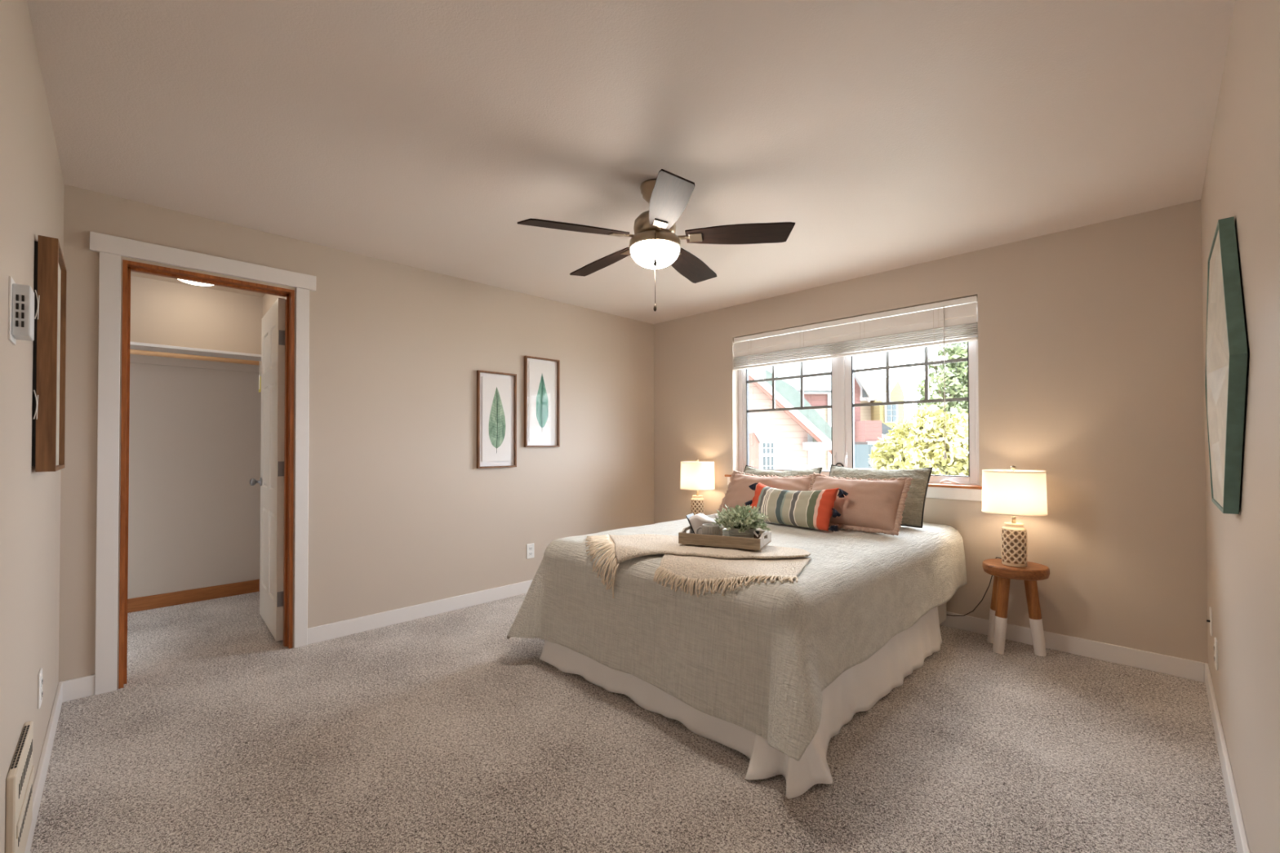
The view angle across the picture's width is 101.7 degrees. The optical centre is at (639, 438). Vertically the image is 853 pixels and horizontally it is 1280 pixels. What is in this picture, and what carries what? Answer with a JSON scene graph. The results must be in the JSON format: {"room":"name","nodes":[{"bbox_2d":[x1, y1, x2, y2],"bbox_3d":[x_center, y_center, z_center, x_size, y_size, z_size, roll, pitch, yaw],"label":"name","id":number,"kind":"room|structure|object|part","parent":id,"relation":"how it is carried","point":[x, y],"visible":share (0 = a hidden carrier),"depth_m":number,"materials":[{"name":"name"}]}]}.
{"room":"bedroom","nodes":[
{"label":"bedroom","id":0,"kind":"room"},
{"bbox_2d":[0,0,64,852],"bbox_3d":[-1.412,-0.006,1.060,3.822,2.440,0.120,-1,-1,45],"label":"wall","id":1,"kind":"structure","parent":0,"point":[32,185],"depth_m":1.44,"materials":[{"name":"beige paint"}]},
{"bbox_2d":[4,720,34,852],"bbox_3d":[-1.669,0.976,1.405,0.370,0.296,0.020,-1,-1,45],"label":"wall heater","id":2,"kind":"object","parent":1,"relation":"attached to","point":[19,780],"visible":1,"depth_m":1.35,"materials":[{"name":"beige metal"}]},
{"bbox_3d":[-1.664,0.975,1.412,0.348,0.032,0.003,-1,-1,45],"label":"grille rail","id":3,"kind":"part","parent":2,"relation":"part of","materials":[{"name":"beige metal"}]},
{"bbox_2d":[8,275,34,345],"bbox_3d":[-1.534,-0.314,1.292,0.097,0.153,0.034,-1,-1,45],"label":"thermostat","id":4,"kind":"object","parent":1,"relation":"attached to","point":[20,297],"visible":1,"depth_m":1.27,"materials":[{"name":"white plastic"}]},
{"bbox_3d":[-1.544,-0.314,1.282,0.097,0.153,0.004,-1,-1,45],"label":"wall plate","id":5,"kind":"part","parent":4,"relation":"part of","materials":[{"name":"white plastic"}]},
{"bbox_2d":[37,667,43,709],"bbox_3d":[-2.081,0.865,1.808,0.072,0.120,0.009,-1,-1,45],"label":"wall outlet","id":6,"kind":"object","parent":1,"relation":"attached to","point":[40,679],"visible":1,"depth_m":1.79,"materials":[{"name":"white plastic"}]},
{"bbox_2d":[24,682,62,852],"bbox_3d":[-1.358,1.166,1.088,3.809,0.097,0.013,-1,-1,45],"label":"baseboard","id":7,"kind":"structure","parent":1,"relation":"attached to","point":[42,767],"depth_m":1.86,"materials":[{"name":"white wood"}]},
{"bbox_2d":[31,235,66,471],"bbox_3d":[-1.996,-0.264,1.765,0.404,0.736,0.050,-1,-1,45],"label":"framed canvas","id":8,"kind":"object","parent":1,"relation":"attached to","point":[50,285],"visible":1,"depth_m":1.63,"materials":[{"name":"brown"}]},
{"bbox_3d":[-1.992,-0.264,1.772,0.376,0.712,0.006,-1,-1,45],"label":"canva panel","id":9,"kind":"part","parent":8,"relation":"part of","materials":[{"name":"white fabric"}]},
{"bbox_2d":[127,275,262,599],"bbox_3d":[-3.697,0.034,3.839,0.100,2.440,1.670,-1,-1,45],"label":"wall","id":10,"kind":"structure","parent":0,"point":[194,510],"depth_m":4.01,"materials":[{"name":"beige paint"}]},
{"bbox_2d":[127,579,258,613],"bbox_3d":[-3.654,1.203,3.785,0.013,0.100,1.470,-1,-1,45],"label":"baseboard","id":11,"kind":"structure","parent":10,"relation":"attached to","point":[157,601],"depth_m":3.99,"materials":[{"name":"brown wood"}]},
{"bbox_2d":[129,342,261,373],"bbox_3d":[-3.557,-0.609,3.706,0.300,0.111,1.470,-1,-1,45],"label":"closet shelf","id":12,"kind":"object","parent":10,"relation":"attached to","point":[134,358],"visible":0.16,"depth_m":3.93,"materials":[{"name":"white wood"}]},
{"bbox_2d":[129,349,261,365],"bbox_3d":[-3.465,-0.600,3.614,0.034,0.033,1.434,-1,-1,45],"label":"closet rod","id":13,"kind":"object","parent":12,"relation":"attached to","point":[131,351],"visible":0.48,"depth_m":3.80,"materials":[{"name":"brown wood"}]},
{"bbox_2d":[258,360,261,392],"bbox_3d":[-2.961,-0.486,4.054,0.060,0.242,0.009,-1,-1,45],"label":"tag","id":14,"kind":"object","parent":13,"relation":"hanging from","point":[260,376],"visible":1,"depth_m":4.04,"materials":[{"name":"white"}]},
{"bbox_2d":[262,293,284,564],"bbox_3d":[-2.576,0.031,3.831,1.500,2.440,0.100,-1,-1,45],"label":"wall","id":15,"kind":"structure","parent":0,"point":[268,300],"depth_m":4.17,"materials":[{"name":"beige paint"}]},
{"bbox_2d":[58,184,653,688],"bbox_3d":[-1.318,0.029,3.946,0.120,2.440,4.341,-1,-1,45],"label":"wall","id":16,"kind":"structure","parent":0,"point":[402,513],"depth_m":3.57,"materials":[{"name":"beige paint"}]},
{"bbox_2d":[58,674,94,702],"bbox_3d":[-2.674,1.186,2.474,0.013,0.097,0.118,-1,-1,45],"label":"baseboard","id":17,"kind":"structure","parent":16,"relation":"attached to","point":[84,686],"depth_m":2.47,"materials":[{"name":"white"}]},
{"bbox_2d":[89,231,316,695],"bbox_3d":[-2.360,0.121,2.880,0.146,2.235,0.952,-1,-1,45],"label":"door frame","id":18,"kind":"structure","parent":16,"relation":"attached to","point":[111,248],"depth_m":2.64,"materials":[{"name":"white wood"}]},
{"bbox_2d":[249,297,284,641],"bbox_3d":[-2.448,0.185,3.411,0.114,2.084,0.730,1,-1,-43],"label":"door","id":19,"kind":"structure","parent":16,"relation":"in","point":[271,482],"depth_m":3.30,"materials":[{"name":"beige paint"}]},
{"bbox_3d":[-2.671,0.298,3.619,0.069,0.060,0.060,1,-1,-43],"label":"knob","id":20,"kind":"part","parent":19,"relation":"part of","materials":[{"name":"silver metal"}]},
{"bbox_2d":[307,579,533,644],"bbox_3d":[-0.930,1.204,4.224,0.013,0.097,3.062,-1,-1,45],"label":"baseboard","id":21,"kind":"structure","parent":16,"relation":"attached to","point":[355,625],"depth_m":3.57,"materials":[{"name":"white wood"}]},
{"bbox_2d":[476,369,516,468],"bbox_3d":[-1.109,-0.147,4.047,0.032,0.741,0.331,-1,-1,45],"label":"picture","id":22,"kind":"object","parent":16,"relation":"attached to","point":[496,392],"visible":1,"depth_m":4.04,"materials":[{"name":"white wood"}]},
{"bbox_2d":[481,376,511,462],"bbox_3d":[-1.112,-0.150,4.048,0.007,0.650,0.247,-1,-1,45],"label":"print","id":23,"kind":"object","parent":22,"relation":"attached to","point":[495,390],"depth_m":4.04,"materials":[{"name":"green paper"}]},
{"bbox_2d":[526,542,533,559],"bbox_3d":[-0.896,0.917,4.265,0.009,0.120,0.072,-1,-1,45],"label":"wall outlet","id":24,"kind":"object","parent":16,"relation":"attached to","point":[530,547],"visible":1,"depth_m":4.26,"materials":[{"name":"white plastic"}]},
{"bbox_2d":[524,355,559,447],"bbox_3d":[-0.815,-0.304,4.345,0.032,0.742,0.337,-1,-1,45],"label":"picture","id":25,"kind":"object","parent":16,"relation":"attached to","point":[541,375],"visible":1,"depth_m":4.34,"materials":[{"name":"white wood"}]},
{"bbox_2d":[528,361,554,441],"bbox_3d":[-0.817,-0.306,4.346,0.007,0.651,0.253,-1,-1,45],"label":"print","id":26,"kind":"object","parent":25,"relation":"attached to","point":[541,374],"depth_m":4.34,"materials":[{"name":"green paper"}]},
{"bbox_2d":[26,0,1235,324],"bbox_3d":[-0.640,-1.264,2.986,5.662,0.120,4.760,-1,-1,45],"label":"ceiling","id":27,"kind":"structure","parent":0,"point":[891,135],"depth_m":2.01,"materials":[{"name":"beige paint"}]},
{"bbox_2d":[178,279,213,285],"bbox_3d":[-3.180,-1.149,3.738,0.290,0.077,0.290,-1,-1,45],"label":"closet light","id":28,"kind":"object","parent":27,"relation":"attached to","point":[184,281],"visible":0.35,"depth_m":3.73,"materials":[{"name":"white glass"}]},
{"bbox_2d":[517,168,795,311],"bbox_3d":[0.063,-0.909,2.528,1.209,0.602,1.225,-1,-1,45],"label":"ceiling fan","id":29,"kind":"object","parent":27,"relation":"hanging from","point":[655,244],"visible":1,"depth_m":2.40,"materials":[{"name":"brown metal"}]},
{"bbox_3d":[-0.289,-0.944,2.329,0.490,0.007,0.146,-3,13,-24],"label":"blade","id":30,"kind":"part","parent":29,"relation":"part of","materials":[{"name":"brown wood"}]},
{"bbox_3d":[-0.198,-0.939,2.778,0.146,0.007,0.490,-17,9,-43],"label":"blade","id":31,"kind":"part","parent":29,"relation":"part of","materials":[{"name":"brown wood"}]},
{"bbox_3d":[0.072,-0.715,2.486,0.016,0.213,0.016,-1,-1,45],"label":"pull chain","id":32,"kind":"part","parent":29,"relation":"part of","materials":[{"name":"brown"}]},
{"bbox_3d":[0.071,-0.864,2.488,0.236,0.087,0.236,-1,-1,45],"label":"lamp shade","id":33,"kind":"part","parent":29,"relation":"part of","materials":[{"name":"white glass"}]},
{"bbox_3d":[0.069,-0.857,2.361,0.016,0.153,0.016,-1,-1,45],"label":"pull chain","id":34,"kind":"part","parent":29,"relation":"part of","materials":[{"name":"silver"}]},
{"bbox_3d":[0.112,-0.948,2.097,0.146,0.007,0.490,13,0,-6],"label":"blade","id":35,"kind":"part","parent":29,"relation":"part of","materials":[{"name":"brown wood"}]},
{"bbox_3d":[0.269,-0.939,2.831,0.146,0.007,0.490,-15,-11,28],"label":"blade","id":36,"kind":"part","parent":29,"relation":"part of","materials":[{"name":"brown wood"}]},
{"bbox_3d":[0.457,-0.945,2.407,0.490,0.007,0.146,2,-13,12],"label":"blade","id":37,"kind":"part","parent":29,"relation":"part of","materials":[{"name":"brown wood"}]},
{"bbox_2d":[30,591,1237,852],"bbox_3d":[-0.676,1.310,2.912,5.662,0.150,4.761,-1,-1,45],"label":"floor","id":38,"kind":"structure","parent":0,"point":[445,732],"depth_m":2.01,"materials":[{"name":"carpet"}]},
{"bbox_2d":[539,602,946,799],"bbox_3d":[0.742,0.906,3.066,1.653,0.654,2.227,-1,-1,45],"label":"bed skirt","id":39,"kind":"object","parent":38,"relation":"on","point":[860,686],"visible":0.26,"depth_m":2.30,"materials":[{"name":"fabric"}]},
{"bbox_2d":[506,513,967,760],"bbox_3d":[0.671,0.837,3.102,1.863,0.580,2.322,-1,-1,45],"label":"comforter","id":40,"kind":"object","parent":39,"relation":"on","point":[759,659],"visible":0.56,"depth_m":2.22,"materials":[{"name":"white fabric"}]},
{"bbox_2d":[585,533,810,598],"bbox_3d":[0.256,0.631,2.542,1.297,0.233,0.680,-1,-1,45],"label":"throw blanket","id":41,"kind":"object","parent":40,"relation":"on","point":[692,563],"visible":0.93,"depth_m":2.31,"materials":[{"name":"beige fabric"}]},
{"bbox_2d":[678,525,771,550],"bbox_3d":[0.421,0.480,2.577,0.400,0.064,0.245,0,-1,26],"label":"serving tray","id":42,"kind":"object","parent":41,"relation":"on","point":[690,538],"visible":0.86,"depth_m":2.47,"materials":[{"name":"wood"}]},
{"bbox_3d":[0.245,0.478,2.662,0.009,0.057,0.227,0,-1,26],"label":"panel","id":43,"kind":"part","parent":42,"relation":"part of","materials":[{"name":"paint"}]},
{"bbox_2d":[685,513,722,534],"bbox_3d":[0.331,0.447,2.674,0.168,0.117,0.105,0,-1,26],"label":"open book","id":44,"kind":"object","parent":42,"relation":"on","point":[696,521],"visible":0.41,"depth_m":2.65,"materials":[{"name":"white paper"}]},
{"bbox_2d":[696,523,719,535],"bbox_3d":[0.340,0.462,2.555,0.085,0.085,0.106,0,-1,-31],"label":"mug","id":45,"kind":"object","parent":42,"relation":"in","point":[708,528],"visible":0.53,"depth_m":2.52,"materials":[{"name":"grey ceramic"}]},
{"bbox_3d":[0.370,0.481,2.470,0.400,0.045,0.009,0,-1,26],"label":"panel","id":46,"kind":"part","parent":42,"relation":"part of","materials":[{"name":"brown wood"}]},
{"bbox_3d":[0.422,0.508,2.576,0.400,0.007,0.245,0,-1,26],"label":"panel","id":47,"kind":"part","parent":42,"relation":"part of","materials":[{"name":"brown wood"}]},
{"bbox_2d":[722,528,728,536],"bbox_3d":[0.458,0.480,2.640,0.070,0.050,0.060,0,-1,26],"label":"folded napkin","id":48,"kind":"object","parent":42,"relation":"on","point":[725,533],"visible":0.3,"depth_m":2.62,"materials":[{"name":"fabric"}]},
{"bbox_2d":[711,503,770,537],"bbox_3d":[0.491,0.406,2.538,0.283,0.195,0.230,0,-1,26],"label":"potted plant","id":49,"kind":"object","parent":42,"relation":"on","point":[738,522],"visible":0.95,"depth_m":2.50,"materials":[{"name":"green plant"}]},
{"bbox_3d":[0.497,0.467,2.538,0.146,0.074,0.110,0,-1,26],"label":"planter","id":50,"kind":"part","parent":49,"relation":"part of","materials":[{"name":"grey wood"}]},
{"bbox_3d":[0.473,0.483,2.683,0.400,0.045,0.009,0,-1,26],"label":"panel","id":51,"kind":"part","parent":42,"relation":"part of","materials":[{"name":"brown wood"}]},
{"bbox_2d":[753,530,760,538],"bbox_3d":[0.554,0.469,2.468,0.030,0.068,0.034,0,-1,26],"label":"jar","id":52,"kind":"object","parent":42,"relation":"on","point":[757,535],"visible":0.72,"depth_m":2.46,"materials":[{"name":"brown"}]},
{"bbox_3d":[0.598,0.475,2.492,0.009,0.057,0.227,0,-1,26],"label":"panel","id":53,"kind":"part","parent":42,"relation":"part of","materials":[{"name":"paint"}]},
{"bbox_2d":[717,470,812,512],"bbox_3d":[0.897,0.400,3.731,0.248,0.326,0.715,1,-1,-44],"label":"pillow","id":54,"kind":"object","parent":40,"relation":"on","point":[739,492],"visible":0.44,"depth_m":3.75,"materials":[{"name":"fabric"}]},
{"bbox_2d":[743,465,822,477],"bbox_3d":[1.035,0.377,4.008,0.668,0.332,0.240,-1,-1,45],"label":"sage pillow","id":55,"kind":"object","parent":40,"relation":"on","point":[748,469],"visible":0.2,"depth_m":3.98,"materials":[{"name":"fabric"}]},
{"bbox_2d":[744,482,848,532],"bbox_3d":[0.950,0.419,3.309,0.200,0.251,0.736,0,-1,-38],"label":"striped pillow","id":56,"kind":"object","parent":40,"relation":"on","point":[811,508],"visible":0.91,"depth_m":3.18,"materials":[{"name":"fabric"}]},
{"bbox_2d":[808,472,913,535],"bbox_3d":[1.305,0.387,3.217,0.266,0.333,0.648,0,-1,-42],"label":"pillow","id":57,"kind":"object","parent":40,"relation":"on","point":[873,505],"visible":0.77,"depth_m":3.06,"materials":[{"name":"fabric"}]},
{"bbox_2d":[829,464,933,528],"bbox_3d":[1.545,0.363,3.464,0.669,0.365,0.268,-1,-1,45],"label":"sage pillow","id":58,"kind":"object","parent":40,"relation":"on","point":[913,511],"visible":0.35,"depth_m":3.29,"materials":[{"name":"fabric"}]},
{"bbox_2d":[982,558,1049,656],"bbox_3d":[2.169,0.979,3.009,0.316,0.508,0.309,-1,-1,45],"label":"stool","id":59,"kind":"object","parent":38,"relation":"on","point":[1033,572],"visible":0.88,"depth_m":2.97,"materials":[{"name":"brown wood"}]},
{"bbox_2d":[946,556,1001,616],"bbox_3d":[2.111,0.939,3.279,0.101,0.435,0.455,0,-1,-27],"label":"lamp cord","id":60,"kind":"object","parent":59,"relation":"hanging from","point":[996,557],"visible":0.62,"depth_m":3.28,"materials":[{"name":"brown plastic"}]},
{"bbox_3d":[2.145,0.906,3.118,0.060,0.249,0.092,0,-1,-13],"label":"leg","id":61,"kind":"part","parent":59,"relation":"part of","materials":[{"name":"brown wood"}]},
{"bbox_3d":[2.093,0.905,3.006,0.082,0.247,0.060,0,-1,-3],"label":"leg","id":62,"kind":"part","parent":59,"relation":"part of","materials":[{"name":"brown wood"}]},
{"bbox_2d":[982,465,1047,567],"bbox_3d":[2.150,0.439,2.996,0.308,0.571,0.308,-1,-1,45],"label":"table lamp","id":63,"kind":"object","parent":59,"relation":"on","point":[1013,492],"visible":1,"depth_m":2.92,"materials":[{"name":"fabric"}]},
{"bbox_3d":[2.149,0.304,2.998,0.306,0.240,0.306,-1,-1,45],"label":"lamp shade","id":64,"kind":"part","parent":63,"relation":"part of","materials":[{"name":"fabric"}]},
{"bbox_3d":[2.168,0.754,3.011,0.316,0.060,0.309,-1,-1,45],"label":"seat","id":65,"kind":"part","parent":59,"relation":"part of","materials":[{"name":"brown wood"}]},
{"bbox_3d":[2.247,0.904,2.982,0.084,0.247,0.059,0,-1,19],"label":"leg","id":66,"kind":"part","parent":59,"relation":"part of","materials":[{"name":"brown wood"}]},
{"bbox_3d":[0.518,1.003,4.674,0.316,0.508,0.308,-1,-1,45],"label":"stool","id":67,"kind":"object","parent":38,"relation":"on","visible":0},
{"bbox_2d":[680,458,715,515],"bbox_3d":[0.517,0.463,4.683,0.308,0.571,0.308,-1,-1,45],"label":"table lamp","id":68,"kind":"object","parent":67,"relation":"on","point":[697,475],"visible":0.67,"depth_m":4.57,"materials":[{"name":"fabric"}]},
{"bbox_3d":[0.517,0.328,4.684,0.306,0.240,0.306,-1,-1,45],"label":"lamp shade","id":69,"kind":"part","parent":68,"relation":"part of","materials":[{"name":"fabric"}]},
{"bbox_2d":[653,199,1208,663],"bbox_3d":[1.554,0.024,4.035,3.822,2.440,0.160,-1,-1,45],"label":"wall","id":70,"kind":"structure","parent":0,"point":[1091,374],"depth_m":3.00,"materials":[{"name":"beige paint"}]},
{"bbox_2d":[724,474,982,489],"bbox_3d":[1.516,0.320,4.000,2.027,0.018,0.118,-1,-1,45],"label":"window sill","id":71,"kind":"structure","parent":70,"relation":"attached to","point":[931,485],"depth_m":3.40,"materials":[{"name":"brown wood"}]},
{"bbox_2d":[727,476,982,501],"bbox_3d":[1.490,0.366,3.969,1.983,0.075,0.018,-1,-1,45],"label":"apron","id":72,"kind":"object","parent":70,"relation":"attached to","point":[962,494],"visible":0.35,"depth_m":3.40,"materials":[{"name":"white"}]},
{"bbox_2d":[738,303,979,485],"bbox_3d":[1.561,-0.284,4.053,1.879,1.266,0.117,-1,-1,45],"label":"window","id":73,"kind":"structure","parent":70,"relation":"in","point":[842,405],"depth_m":4.02,"materials":[{"name":"white plastic"}]},
{"bbox_3d":[1.254,-0.286,4.401,0.883,1.181,0.040,-1,-1,45],"label":"sash","id":74,"kind":"part","parent":73,"relation":"part of","materials":[{"name":"white plastic"}]},
{"bbox_2d":[733,295,977,460],"bbox_3d":[1.512,-0.381,4.005,1.869,1.060,0.086,-1,-1,45],"label":"window blind","id":75,"kind":"object","parent":73,"relation":"attached to","point":[928,325],"visible":0.94,"depth_m":3.83,"materials":[{"name":"white fabric"}]},
{"bbox_3d":[1.302,-0.749,4.185,0.032,0.230,0.004,-1,-1,45],"label":"lift cord","id":76,"kind":"part","parent":75,"relation":"part of","materials":[{"name":"white fabric"}]},
{"bbox_3d":[1.521,-0.892,4.022,1.867,0.039,0.058,-1,-1,45],"label":"head rail","id":77,"kind":"part","parent":75,"relation":"part of","materials":[{"name":"white"}]},
{"bbox_3d":[1.514,-0.637,4.011,1.867,0.018,0.052,-1,-1,45],"label":"rail","id":78,"kind":"part","parent":75,"relation":"part of","materials":[{"name":"white"}]},
{"bbox_3d":[1.989,-0.759,3.500,0.032,0.230,0.004,-1,-1,45],"label":"lift cord","id":79,"kind":"part","parent":75,"relation":"part of","materials":[{"name":"white fabric"}]},
{"bbox_3d":[1.913,-0.296,3.743,0.873,1.181,0.040,-1,-1,45],"label":"sash","id":80,"kind":"part","parent":73,"relation":"part of","materials":[{"name":"clear glass"}]},
{"bbox_3d":[2.074,0.289,3.491,0.122,0.040,0.052,-1,-1,45],"label":"crank handle","id":81,"kind":"part","parent":73,"relation":"part of","materials":[{"name":"white plastic"}]},
{"bbox_2d":[939,611,1204,682],"bbox_3d":[1.495,1.195,3.959,3.796,0.097,0.013,-1,-1,45],"label":"baseboard","id":82,"kind":"structure","parent":70,"relation":"attached to","point":[1151,661],"depth_m":2.90,"materials":[{"name":"white"}]},
{"bbox_2d":[1200,0,1279,852],"bbox_3d":[1.474,-0.011,1.163,0.120,2.440,4.341,-1,-1,45],"label":"wall","id":83,"kind":"structure","parent":0,"point":[1242,180],"depth_m":1.28,"materials":[{"name":"beige paint"}]},
{"bbox_2d":[1206,606,1213,636],"bbox_3d":[2.614,0.836,2.391,0.017,0.120,0.072,-1,-1,45],"label":"cable plate","id":84,"kind":"object","parent":83,"relation":"attached to","point":[1211,609],"visible":1,"depth_m":2.36,"materials":[{"name":"white plastic"}]},
{"bbox_3d":[2.618,0.836,2.388,0.006,0.120,0.072,-1,-1,45],"label":"plate","id":85,"kind":"part","parent":84,"relation":"part of","materials":[{"name":"white plastic"}]},
{"bbox_2d":[1213,637,1217,670],"bbox_3d":[2.412,0.899,2.182,0.009,0.120,0.072,-1,-1,45],"label":"wall outlet","id":86,"kind":"object","parent":83,"relation":"attached to","point":[1215,645],"visible":1,"depth_m":2.16,"materials":[{"name":"white plastic"}]},
{"bbox_2d":[1204,216,1247,514],"bbox_3d":[1.856,-0.211,1.674,0.048,0.856,1.000,-1,-1,45],"label":"wall art","id":87,"kind":"object","parent":83,"relation":"attached to","point":[1226,348],"visible":1,"depth_m":1.47,"materials":[{"name":"green metal"}]},
{"bbox_3d":[1.851,-0.211,1.680,0.032,0.834,0.974,-1,-1,45],"label":"carved panel","id":88,"kind":"part","parent":87,"relation":"part of","materials":[{"name":"beige wood"}]},
{"bbox_2d":[1204,662,1250,852],"bbox_3d":[1.420,1.161,1.186,0.013,0.097,4.048,-1,-1,45],"label":"baseboard","id":89,"kind":"structure","parent":83,"relation":"attached to","point":[1241,839],"depth_m":1.77,"materials":[{"name":"white wood"}]},
{"label":"outside","id":90,"kind":"structure","parent":0,"visible":0},
{"bbox_3d":[32.097,4.705,37.323,120.000,0.350,89.500,-1,-1,45],"label":"ground","id":91,"kind":"structure","parent":90,"visible":0},
{"bbox_2d":[749,431,761,468],"bbox_3d":[2.541,2.051,12.476,0.632,4.488,0.680,0,-1,0],"label":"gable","id":92,"kind":"object","parent":91,"relation":"on","point":[754,440],"visible":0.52,"depth_m":12.20,"materials":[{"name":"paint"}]},
{"bbox_3d":[2.764,-0.044,12.501,0.176,0.300,0.680,0,-1,0],"label":"gable trim","id":93,"kind":"part","parent":92,"relation":"part of","materials":[{"name":"pink"}]},
{"bbox_2d":[748,368,831,470],"bbox_3d":[0.300,0.198,13.974,8.805,8.240,2.650,0,-1,0],"label":"house","id":94,"kind":"structure","parent":91,"relation":"on","point":[788,439],"depth_m":13.00,"materials":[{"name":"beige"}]},
{"bbox_3d":[3.190,0.497,12.942,0.254,0.797,0.015,0,-1,0],"label":"pane","id":95,"kind":"part","parent":94,"relation":"part of","materials":[{"name":"grey glass"}]},
{"bbox_2d":[751,356,871,471],"bbox_3d":[4.308,-0.178,17.903,4.862,7.154,8.200,0,-1,0],"label":"house","id":96,"kind":"structure","parent":91,"relation":"on","point":[816,389],"depth_m":16.99,"materials":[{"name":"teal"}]},
{"bbox_3d":[6.045,0.769,14.572,0.689,1.231,0.080,0,-1,0],"label":"pane","id":97,"kind":"part","parent":96,"relation":"part of","materials":[{"name":"grey"}]},
{"bbox_2d":[853,372,881,468],"bbox_3d":[9.261,0.434,23.326,2.129,6.325,7.340,0,-1,0],"label":"house","id":98,"kind":"structure","parent":91,"relation":"on","point":[869,431],"depth_m":20.34,"materials":[{"name":"red"}]},
{"bbox_3d":[8.843,0.831,19.676,0.380,1.247,0.050,0,-1,0],"label":"pane","id":99,"kind":"part","parent":98,"relation":"part of","materials":[{"name":"blue"}]},
{"bbox_2d":[860,369,912,444],"bbox_3d":[11.624,1.618,27.682,2.426,9.666,8.600,0,-1,0],"label":"house","id":100,"kind":"structure","parent":91,"relation":"on","point":[888,415],"depth_m":25.03,"materials":[{"name":"yellow"}]},
{"bbox_3d":[12.025,-1.241,24.887,0.416,0.833,0.060,0,-1,0],"label":"pane","id":101,"kind":"part","parent":100,"relation":"part of","materials":[{"name":"grey"}]},
{"bbox_2d":[868,404,968,475],"bbox_3d":[6.090,1.764,10.931,3.281,5.014,1.837,0,-1,0],"label":"bush","id":102,"kind":"object","parent":91,"relation":"on","point":[917,442],"visible":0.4,"depth_m":10.67,"materials":[{"name":"green plant"}]},
{"bbox_2d":[912,338,968,419],"bbox_3d":[10.432,0.332,17.071,2.933,8.006,1.974,0,-1,0],"label":"tree","id":103,"kind":"object","parent":91,"relation":"on","point":[954,388],"visible":0.33,"depth_m":16.74,"materials":[{"name":"green plant"}]}
]}

